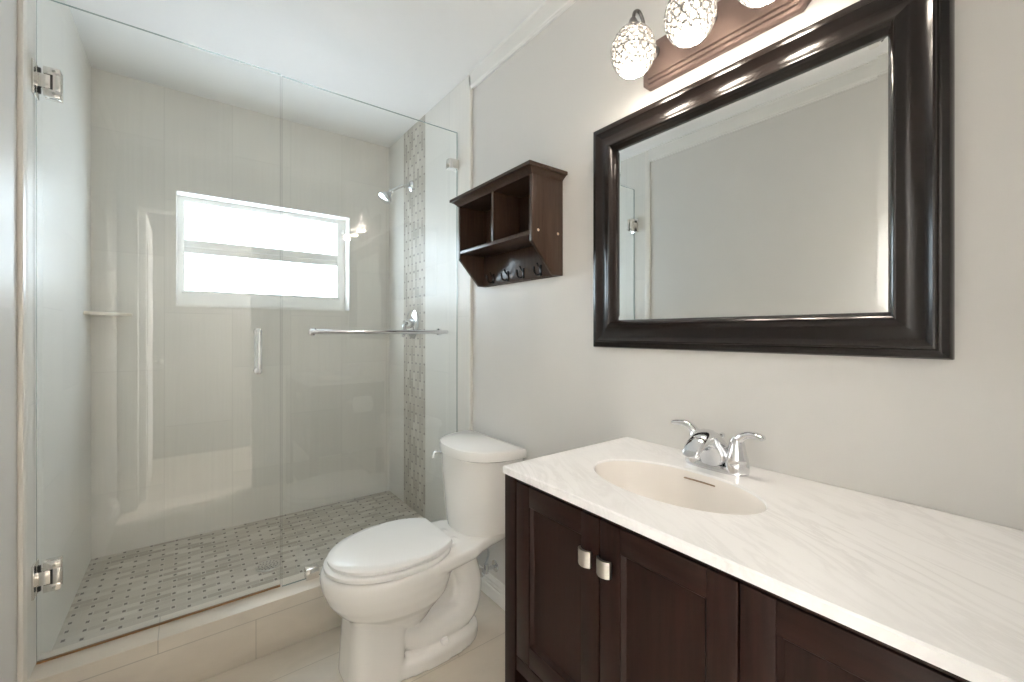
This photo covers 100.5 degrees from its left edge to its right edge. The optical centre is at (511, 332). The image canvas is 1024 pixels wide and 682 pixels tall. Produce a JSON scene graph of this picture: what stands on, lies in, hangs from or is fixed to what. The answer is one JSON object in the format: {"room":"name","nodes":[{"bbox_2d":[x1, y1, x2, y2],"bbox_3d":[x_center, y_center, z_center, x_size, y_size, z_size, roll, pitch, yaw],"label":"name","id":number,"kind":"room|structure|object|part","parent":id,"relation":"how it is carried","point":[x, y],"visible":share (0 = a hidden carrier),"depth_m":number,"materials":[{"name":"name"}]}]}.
{"room":"bathroom","nodes":[
{"label":"bathroom","id":0,"kind":"room"},
{"bbox_2d":[0,0,90,681],"bbox_3d":[-1.192,-0.031,0.856,0.128,2.446,3.124,0,0,-37],"label":"wall","id":1,"kind":"structure","parent":0,"point":[63,130],"depth_m":1.40,"materials":[{"name":"grey paint"}]},
{"bbox_2d":[17,0,26,681],"bbox_3d":[-1.367,-0.031,1.189,0.012,2.446,0.040,0,0,-37],"label":"trim","id":2,"kind":"structure","parent":1,"relation":"attached to","point":[21,4],"depth_m":1.17,"materials":[{"name":"white paint"}]},
{"bbox_2d":[83,311,131,315],"bbox_3d":[-1.874,-0.087,1.982,0.147,0.014,0.184,0,0,-37],"label":"corner shelf","id":3,"kind":"object","parent":1,"relation":"attached to","point":[92,313],"visible":1,"depth_m":1.97,"materials":[{"name":"beige stone"}]},
{"bbox_2d":[31,0,279,664],"bbox_3d":[-1.170,-0.009,1.474,0.654,2.009,0.109,0,0,-37],"label":"shower door","id":4,"kind":"structure","parent":1,"relation":"attached to","point":[50,576],"depth_m":1.29,"materials":[{"name":"clear glass"}]},
{"bbox_3d":[-0.970,0.071,1.626,0.028,0.177,0.109,0,0,-37],"label":"door handle","id":5,"kind":"part","parent":4,"relation":"part of","materials":[{"name":"silver metal"}]},
{"bbox_2d":[52,491,422,649],"bbox_3d":[-1.149,1.131,2.105,1.450,0.121,0.864,0,0,-37],"label":"floor","id":6,"kind":"structure","parent":0,"point":[117,591],"depth_m":1.98,"materials":[{"name":"tile"}]},
{"bbox_2d":[255,559,280,571],"bbox_3d":[-1.120,1.069,1.956,0.104,0.004,0.104,0,0,-37],"label":"shower drain","id":7,"kind":"object","parent":6,"relation":"on","point":[268,565],"visible":1,"depth_m":1.95,"materials":[{"name":"silver metal"}]},
{"bbox_2d":[91,67,388,558],"bbox_3d":[-1.459,-0.031,2.513,1.466,2.446,0.160,0,0,-37],"label":"wall","id":8,"kind":"structure","parent":0,"point":[187,440],"depth_m":2.29,"materials":[{"name":"grey tile"}]},
{"bbox_2d":[177,195,344,309],"bbox_3d":[-1.457,-0.438,2.555,0.868,0.591,0.076,0,0,-37],"label":"window","id":9,"kind":"structure","parent":8,"relation":"in","point":[229,255],"depth_m":2.51,"materials":[{"name":"glass"}]},
{"bbox_3d":[-1.470,-0.331,2.557,0.794,0.235,0.006,0,0,-37],"label":"pane","id":10,"kind":"part","parent":9,"relation":"part of","materials":[{"name":"glass"}]},
{"bbox_3d":[-1.470,-0.593,2.557,0.794,0.250,0.006,0,0,-37],"label":"pane","id":11,"kind":"part","parent":9,"relation":"part of","materials":[{"name":"glass"}]},
{"bbox_3d":[-1.467,-0.468,2.554,0.786,0.071,0.066,0,0,-37],"label":"meeting rail","id":12,"kind":"part","parent":9,"relation":"part of","materials":[{"name":"white plastic"}]},
{"bbox_2d":[175,189,349,310],"bbox_3d":[-1.419,-0.438,2.504,0.880,0.603,0.103,0,0,-37],"label":"trim","id":13,"kind":"structure","parent":8,"relation":"attached to","point":[177,192],"depth_m":2.50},
{"bbox_2d":[66,0,545,147],"bbox_3d":[-0.563,-1.304,1.333,1.706,0.100,3.124,0,0,-37],"label":"ceiling","id":14,"kind":"structure","parent":0,"point":[403,57],"depth_m":1.88,"materials":[{"name":"white paint"}]},
{"bbox_2d":[200,590,504,681],"bbox_3d":[-0.563,1.242,1.333,1.706,0.100,3.124,0,0,-37],"label":"floor","id":15,"kind":"structure","parent":0,"point":[315,658],"depth_m":1.54,"materials":[{"name":"beige tile"}]},
{"bbox_2d":[28,566,341,681],"bbox_3d":[-0.848,1.096,1.708,1.466,0.192,0.145,0,0,-37],"label":"shower curb","id":16,"kind":"object","parent":15,"relation":"on","point":[198,647],"visible":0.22,"depth_m":1.48,"materials":[{"name":"beige tile"}]},
{"bbox_2d":[282,76,458,586],"bbox_3d":[-0.574,-0.004,1.892,0.790,2.009,0.094,0,0,-37],"label":"glass screen","id":17,"kind":"object","parent":16,"relation":"on","point":[311,571],"visible":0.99,"depth_m":1.81,"materials":[{"name":"clear glass"}]},
{"bbox_2d":[320,430,526,681],"bbox_3d":[-0.358,0.825,1.641,0.722,0.735,0.433,0,0,-37],"label":"toilet","id":18,"kind":"object","parent":15,"relation":"on","point":[405,593],"visible":1,"depth_m":1.51,"materials":[{"name":"white ceramic"}]},
{"bbox_3d":[-0.456,0.789,1.527,0.405,0.020,0.358,0,0,-37],"label":"seat","id":19,"kind":"part","parent":18,"relation":"part of","materials":[{"name":"white plastic"}]},
{"bbox_3d":[-0.448,0.765,1.533,0.404,0.025,0.346,0,0,-37],"label":"lid","id":20,"kind":"part","parent":18,"relation":"part of","materials":[{"name":"white plastic"}]},
{"bbox_3d":[-0.350,0.994,1.607,0.694,0.396,0.369,0,0,-37],"label":"bowl","id":21,"kind":"part","parent":18,"relation":"part of","materials":[{"name":"white ceramic"}]},
{"bbox_3d":[-0.322,0.543,1.902,0.074,0.036,0.027,0,0,20],"label":"flush lever","id":22,"kind":"part","parent":18,"relation":"part of","materials":[{"name":"silver metal"}]},
{"bbox_3d":[-0.165,0.653,1.786,0.220,0.318,0.400,0,0,-37],"label":"tank","id":23,"kind":"part","parent":18,"relation":"part of","materials":[{"name":"white ceramic"}]},
{"bbox_3d":[-0.165,0.478,1.786,0.235,0.043,0.426,0,0,-37],"label":"tank lid","id":24,"kind":"part","parent":18,"relation":"part of","materials":[{"name":"white ceramic"}]},
{"bbox_2d":[505,474,970,681],"bbox_3d":[0.426,0.767,0.829,0.499,0.850,0.870,0,0,-37],"label":"vanity cabinet","id":25,"kind":"object","parent":15,"relation":"on","point":[589,597],"visible":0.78,"depth_m":0.74,"materials":[{"name":"brown wood"}]},
{"bbox_3d":[0.013,0.767,1.036,0.046,0.850,0.040,0,0,-37],"label":"leg","id":26,"kind":"part","parent":25,"relation":"part of","materials":[{"name":"brown wood"}]},
{"bbox_3d":[0.255,0.780,0.700,0.018,0.033,0.786,0,0,-37],"label":"rail","id":27,"kind":"part","parent":25,"relation":"part of","materials":[{"name":"brown wood"}]},
{"bbox_3d":[0.094,0.738,0.909,0.019,0.046,0.161,0,0,-37],"label":"rail","id":28,"kind":"part","parent":25,"relation":"part of","materials":[{"name":"brown wood"}]},
{"bbox_3d":[0.095,0.556,0.909,0.013,0.326,0.169,0,0,-37],"label":"door","id":29,"kind":"part","parent":25,"relation":"part of","materials":[{"name":"brown wood"}]},
{"bbox_3d":[0.094,0.374,0.909,0.019,0.046,0.161,0,0,-37],"label":"rail","id":30,"kind":"part","parent":25,"relation":"part of","materials":[{"name":"brown wood"}]},
{"bbox_3d":[0.141,0.427,0.812,0.024,0.030,0.030,0,0,-37],"label":"knob","id":31,"kind":"part","parent":25,"relation":"part of","materials":[{"name":"silver metal"}]},
{"bbox_3d":[0.168,0.427,0.776,0.024,0.030,0.030,0,0,-37],"label":"knob","id":32,"kind":"part","parent":25,"relation":"part of","materials":[{"name":"silver metal"}]},
{"bbox_3d":[0.249,0.556,0.706,0.013,0.326,0.168,0,0,-37],"label":"door","id":33,"kind":"part","parent":25,"relation":"part of","materials":[{"name":"brown wood"}]},
{"bbox_3d":[0.249,0.374,0.705,0.019,0.046,0.160,0,0,-37],"label":"rail","id":34,"kind":"part","parent":25,"relation":"part of","materials":[{"name":"brown wood"}]},
{"bbox_2d":[503,437,1023,681],"bbox_3d":[0.434,0.394,0.833,0.479,0.140,0.880,0,0,-37],"label":"countertop","id":35,"kind":"structure","parent":25,"relation":"on","point":[944,590],"depth_m":0.66,"materials":[{"name":"white stone"}]},
{"bbox_2d":[595,461,765,514],"bbox_3d":[0.342,0.395,0.925,0.229,0.139,0.381,0,0,-37],"label":"basin","id":36,"kind":"object","parent":35,"relation":"in","point":[683,489],"depth_m":1.00,"materials":[{"name":"white ceramic"}]},
{"bbox_2d":[671,419,765,476],"bbox_3d":[0.477,0.273,1.017,0.174,0.103,0.174,0,0,5],"label":"faucet","id":37,"kind":"object","parent":35,"relation":"on","point":[707,449],"visible":1,"depth_m":0.97,"materials":[{"name":"silver metal"}]},
{"bbox_3d":[0.442,0.245,1.077,0.027,0.049,0.076,0,0,-40],"label":"lever","id":38,"kind":"part","parent":37,"relation":"part of","materials":[{"name":"silver metal"}]},
{"bbox_3d":[0.458,0.278,1.058,0.053,0.080,0.053,0,0,-37],"label":"handle","id":39,"kind":"part","parent":37,"relation":"part of","materials":[{"name":"silver metal"}]},
{"bbox_3d":[0.452,0.270,0.992,0.147,0.092,0.084,0,0,-37],"label":"spout","id":40,"kind":"part","parent":37,"relation":"part of","materials":[{"name":"silver metal"}]},
{"bbox_3d":[0.488,0.316,1.019,0.056,0.016,0.148,0,0,-37],"label":"plate","id":41,"kind":"part","parent":37,"relation":"part of","materials":[{"name":"silver metal"}]},
{"bbox_3d":[0.518,0.278,0.980,0.053,0.080,0.053,0,0,-37],"label":"handle","id":42,"kind":"part","parent":37,"relation":"part of","materials":[{"name":"silver metal"}]},
{"bbox_3d":[0.532,0.245,0.960,0.027,0.049,0.076,0,0,-34],"label":"lever","id":43,"kind":"part","parent":37,"relation":"part of","materials":[{"name":"silver metal"}]},
{"bbox_3d":[0.409,0.556,0.495,0.013,0.326,0.187,0,0,-37],"label":"door","id":44,"kind":"part","parent":25,"relation":"part of","materials":[{"name":"brown wood"}]},
{"bbox_3d":[0.409,0.374,0.495,0.019,0.046,0.179,0,0,-37],"label":"rail","id":45,"kind":"part","parent":25,"relation":"part of","materials":[{"name":"brown wood"}]},
{"bbox_2d":[389,0,1023,584],"bbox_3d":[0.066,-0.031,1.810,0.128,2.446,3.124,0,0,-37],"label":"wall","id":46,"kind":"structure","parent":0,"point":[947,436],"depth_m":1.28,"materials":[{"name":"grey paint"}]},
{"bbox_2d":[378,181,413,204],"bbox_3d":[-0.694,-0.841,2.536,0.206,0.168,0.086,0,0,-37],"label":"showerhead","id":47,"kind":"object","parent":46,"relation":"attached to","point":[384,196],"visible":1,"depth_m":2.51,"materials":[{"name":"silver metal"}]},
{"bbox_3d":[-0.669,-0.862,2.555,0.142,0.078,0.019,0,0,-37],"label":"shower arm","id":48,"kind":"part","parent":47,"relation":"part of","materials":[{"name":"silver metal"}]},
{"bbox_2d":[401,309,418,337],"bbox_3d":[-0.630,-0.053,2.560,0.072,0.176,0.176,0,0,-37],"label":"shower valve","id":49,"kind":"object","parent":46,"relation":"attached to","point":[412,321],"visible":0.9,"depth_m":2.54,"materials":[{"name":"silver metal"}]},
{"bbox_3d":[-0.636,-0.027,2.555,0.056,0.108,0.056,0,0,-37],"label":"lever","id":50,"kind":"part","parent":49,"relation":"part of","materials":[{"name":"silver metal"}]},
{"bbox_2d":[469,75,472,429],"bbox_3d":[-0.199,-0.025,2.055,0.013,2.434,0.016,0,0,-37],"label":"trim","id":51,"kind":"structure","parent":46,"relation":"attached to","point":[470,89],"depth_m":2.05,"materials":[{"name":"white paint"}]},
{"bbox_2d":[480,548,498,576],"bbox_3d":[-0.114,0.933,1.884,0.085,0.268,0.071,0,0,-37],"label":"supply valve","id":52,"kind":"object","parent":46,"relation":"attached to","point":[494,566],"visible":0.61,"depth_m":1.86,"materials":[{"name":"silver metal"}]},
{"bbox_3d":[-0.127,1.042,1.857,0.036,0.035,0.028,0,0,36],"label":"valve knob","id":53,"kind":"part","parent":52,"relation":"part of","materials":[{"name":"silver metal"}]},
{"bbox_2d":[479,565,504,610],"bbox_3d":[0.092,1.141,1.669,0.016,0.094,0.949,0,0,-37],"label":"baseboard","id":54,"kind":"structure","parent":46,"relation":"attached to","point":[492,587],"depth_m":1.89,"materials":[{"name":"white wood"}]},
{"bbox_2d":[449,160,567,286],"bbox_3d":[-0.036,-0.395,1.703,0.179,0.374,0.551,0,0,-37],"label":"cubby shelf","id":55,"kind":"object","parent":46,"relation":"attached to","point":[510,225],"visible":1,"depth_m":1.69,"materials":[{"name":"brown wood"}]},
{"bbox_3d":[-0.174,-0.382,1.912,0.145,0.347,0.015,0,0,-37],"label":"panel","id":56,"kind":"part","parent":55,"relation":"part of","materials":[{"name":"brown wood"}]},
{"bbox_3d":[-0.037,-0.567,1.703,0.178,0.031,0.551,0,0,-37],"label":"cornice","id":57,"kind":"part","parent":55,"relation":"part of","materials":[{"name":"brown wood"}]},
{"bbox_3d":[0.024,-0.382,1.753,0.021,0.347,0.477,0,0,-37],"label":"panel","id":58,"kind":"part","parent":55,"relation":"part of","materials":[{"name":"brown wood"}]},
{"bbox_3d":[0.124,-0.382,1.520,0.145,0.347,0.015,0,0,-37],"label":"panel","id":59,"kind":"part","parent":55,"relation":"part of","materials":[{"name":"brown wood"}]},
{"bbox_2d":[469,0,576,89],"bbox_3d":[0.342,-1.212,1.340,0.015,0.084,1.802,0,0,-37],"label":"trim","id":60,"kind":"structure","parent":46,"relation":"attached to","point":[549,10],"depth_m":1.75,"materials":[{"name":"white wood"}]},
{"bbox_2d":[611,0,811,91],"bbox_3d":[0.456,-0.800,1.052,0.182,0.188,0.452,0,0,-37],"label":"vanity light","id":61,"kind":"object","parent":46,"relation":"attached to","point":[698,32],"visible":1,"depth_m":1.07,"materials":[{"name":"white glass"}]},
{"bbox_3d":[0.331,-0.775,1.165,0.120,0.126,0.120,0,0,-37],"label":"lamp shade","id":62,"kind":"part","parent":61,"relation":"part of","materials":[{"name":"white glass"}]},
{"bbox_3d":[0.331,-0.767,1.165,0.072,0.122,0.072,0,0,-37],"label":"light bulb","id":63,"kind":"part","parent":61,"relation":"part of","materials":[{"name":"white glass"}]},
{"bbox_3d":[0.367,-0.837,1.193,0.100,0.114,0.040,0,0,-37],"label":"arm","id":64,"kind":"part","parent":61,"relation":"part of","materials":[{"name":"grey metal"}]},
{"bbox_3d":[0.432,-0.775,1.033,0.120,0.126,0.120,0,0,-37],"label":"lamp shade","id":65,"kind":"part","parent":61,"relation":"part of","materials":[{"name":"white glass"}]},
{"bbox_3d":[0.432,-0.767,1.033,0.072,0.122,0.072,0,0,-37],"label":"light bulb","id":66,"kind":"part","parent":61,"relation":"part of","materials":[{"name":"white glass"}]},
{"bbox_3d":[0.532,-0.775,0.901,0.120,0.126,0.120,0,0,-37],"label":"lamp shade","id":67,"kind":"part","parent":61,"relation":"part of","materials":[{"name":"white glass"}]},
{"bbox_3d":[0.532,-0.767,0.901,0.072,0.122,0.072,0,0,-37],"label":"light bulb","id":68,"kind":"part","parent":61,"relation":"part of","materials":[{"name":"white glass"}]},
{"bbox_2d":[593,0,954,359],"bbox_3d":[0.524,-0.307,1.080,0.039,0.711,0.831,0,0,-37],"label":"wall mirror","id":69,"kind":"object","parent":46,"relation":"attached to","point":[796,196],"visible":1,"depth_m":0.94,"materials":[{"name":"black paint"}]},
{"bbox_2d":[617,35,887,319],"bbox_3d":[0.528,-0.307,1.083,0.001,0.538,0.658,0,0,-37],"label":"mirror glass","id":70,"kind":"object","parent":69,"relation":"attached to","point":[769,198],"depth_m":0.99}
]}

